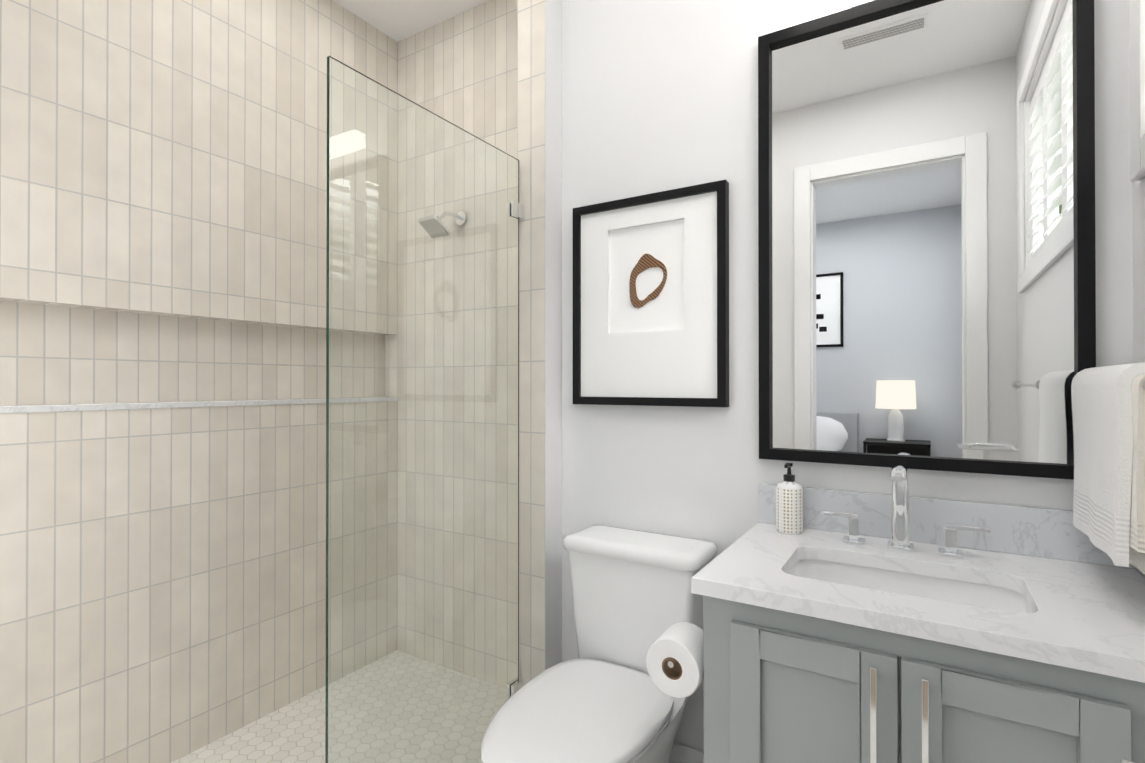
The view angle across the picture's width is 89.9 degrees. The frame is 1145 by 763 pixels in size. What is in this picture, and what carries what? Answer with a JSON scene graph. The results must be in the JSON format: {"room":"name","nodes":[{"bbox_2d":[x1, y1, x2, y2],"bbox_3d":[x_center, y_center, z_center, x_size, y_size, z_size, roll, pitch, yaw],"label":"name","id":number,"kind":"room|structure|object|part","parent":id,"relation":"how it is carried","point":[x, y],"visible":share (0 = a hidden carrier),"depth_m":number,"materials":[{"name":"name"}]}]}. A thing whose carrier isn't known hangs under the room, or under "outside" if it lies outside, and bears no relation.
{"room":"bathroom","nodes":[
{"label":"bathroom","id":0,"kind":"room"},
{"bbox_2d":[0,0,396,762],"bbox_3d":[-1.503,-0.178,1.855,0.210,2.900,2.200,0,0,32],"label":"tiled wall","id":1,"kind":"structure","parent":0,"point":[162,238],"depth_m":1.90,"materials":[{"name":"tile"}]},
{"bbox_2d":[0,398,325,413],"bbox_3d":[-1.326,0.080,2.021,0.095,0.020,1.728,0,0,32],"label":"shelf","id":2,"kind":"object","parent":1,"relation":"attached to","point":[4,409],"depth_m":1.86,"materials":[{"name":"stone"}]},
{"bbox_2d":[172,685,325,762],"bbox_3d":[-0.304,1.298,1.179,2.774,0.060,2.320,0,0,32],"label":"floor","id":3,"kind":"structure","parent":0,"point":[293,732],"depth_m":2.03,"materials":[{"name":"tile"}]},
{"bbox_2d":[481,524,716,762],"bbox_3d":[0.056,0.873,1.512,0.440,0.795,0.759,0,0,32],"label":"toilet","id":4,"kind":"object","parent":3,"relation":"on","point":[603,698],"visible":0.85,"depth_m":1.59,"materials":[{"name":"white ceramic"}]},
{"bbox_2d":[691,466,1144,762],"bbox_3d":[0.727,0.733,1.204,0.797,1.071,0.596,0,0,32],"label":"bathroom vanity","id":5,"kind":"object","parent":3,"relation":"on","point":[899,624],"visible":1,"depth_m":1.08,"materials":[{"name":"grey"}]},
{"bbox_2d":[646,622,702,697],"bbox_3d":[0.250,0.616,1.286,0.129,0.125,0.148,0,0,32],"label":"toilet paper","id":6,"kind":"object","parent":5,"relation":"attached to","point":[674,660],"visible":0.75,"depth_m":1.23,"materials":[{"name":"white paper"}]},
{"bbox_2d":[776,463,802,533],"bbox_3d":[0.583,0.312,1.544,0.068,0.185,0.076,0,0,32],"label":"soap dispenser","id":7,"kind":"object","parent":5,"relation":"on","point":[789,504],"visible":0.98,"depth_m":1.52,"materials":[{"name":"white plastic"}]},
{"bbox_2d":[333,0,488,41],"bbox_3d":[-0.304,-1.661,1.194,2.774,0.060,2.320,0,0,32],"label":"ceiling","id":8,"kind":"structure","parent":0,"point":[397,20],"depth_m":2.53,"materials":[{"name":"white paint"}]},
{"bbox_2d":[397,0,516,158],"bbox_3d":[-0.499,-0.174,2.599,1.140,2.900,0.120,0,0,32],"label":"wall","id":9,"kind":"structure","parent":0,"point":[459,70],"depth_m":2.50,"materials":[{"name":"tile"}]},
{"bbox_2d":[517,0,561,684],"bbox_3d":[-0.116,-0.177,2.020,0.120,2.900,0.104,0,0,32],"label":"wall pier","id":10,"kind":"object","parent":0,"point":[539,90],"visible":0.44,"depth_m":1.98,"materials":[{"name":"tile"}]},
{"bbox_2d":[325,56,523,762],"bbox_3d":[-0.381,0.248,1.676,0.036,2.034,0.756,0,0,32],"label":"glass panel","id":11,"kind":"object","parent":10,"relation":"attached to","point":[425,210],"visible":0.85,"depth_m":1.59,"materials":[{"name":"clear glass"}]},
{"bbox_2d":[562,0,1132,751],"bbox_3d":[0.673,-0.178,1.772,1.724,2.900,0.300,0,0,32],"label":"wall","id":12,"kind":"structure","parent":0,"point":[658,96],"depth_m":1.77,"materials":[{"name":"white paint"}]},
{"bbox_2d":[573,179,728,406],"bbox_3d":[0.235,-0.259,1.844,0.530,0.672,0.034,0,0,32],"label":"art","id":13,"kind":"object","parent":12,"relation":"attached to","point":[668,345],"depth_m":1.83,"materials":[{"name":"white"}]},
{"bbox_3d":[0.243,-0.325,1.844,0.130,0.173,0.006,0,0,32],"label":"agate slice art frame","id":14,"kind":"part","parent":13,"relation":"part of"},
{"bbox_2d":[670,742,702,762],"bbox_3d":[0.256,1.202,1.835,0.696,0.140,0.014,0,0,32],"label":"baseboard","id":15,"kind":"structure","parent":12,"relation":"attached to","point":[680,753],"depth_m":1.76,"materials":[{"name":"white"}]},
{"bbox_2d":[786,0,874,9],"bbox_3d":[0.843,-1.055,1.427,0.580,0.100,0.114,0,0,32],"label":"sconce","id":16,"kind":"object","parent":12,"relation":"attached to","point":[791,4],"visible":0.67,"depth_m":1.55,"materials":[{"name":"white"}]},
{"bbox_2d":[758,0,1095,479],"bbox_3d":[0.850,-0.385,1.467,0.726,1.210,0.032,0,0,32],"label":"vanity mirror","id":17,"kind":"object","parent":12,"relation":"attached to","point":[926,246],"visible":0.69,"depth_m":1.44,"materials":[{"name":"black mirror"}]},
{"bbox_2d":[1133,177,1144,576],"bbox_3d":[0.748,-0.186,0.363,0.120,2.900,2.020,0,0,32],"label":"wall","id":18,"kind":"structure","parent":0,"point":[1138,271],"depth_m":1.22,"materials":[{"name":"white paint"}]},
{"bbox_2d":[1071,362,1144,573],"bbox_3d":[1.045,0.152,1.071,0.116,0.368,0.434,0,0,32],"label":"towel","id":19,"kind":"object","parent":18,"relation":"attached to","point":[1108,409],"visible":1,"depth_m":1.01,"materials":[{"name":"white fabric"}]},
{"bbox_2d":[1129,0,1144,181],"bbox_3d":[0.808,-0.895,0.482,0.138,0.944,1.640,0,0,32],"label":"window","id":20,"kind":"structure","parent":18,"relation":"in","point":[1137,77],"depth_m":1.17,"materials":[{"name":"white"}]}
]}

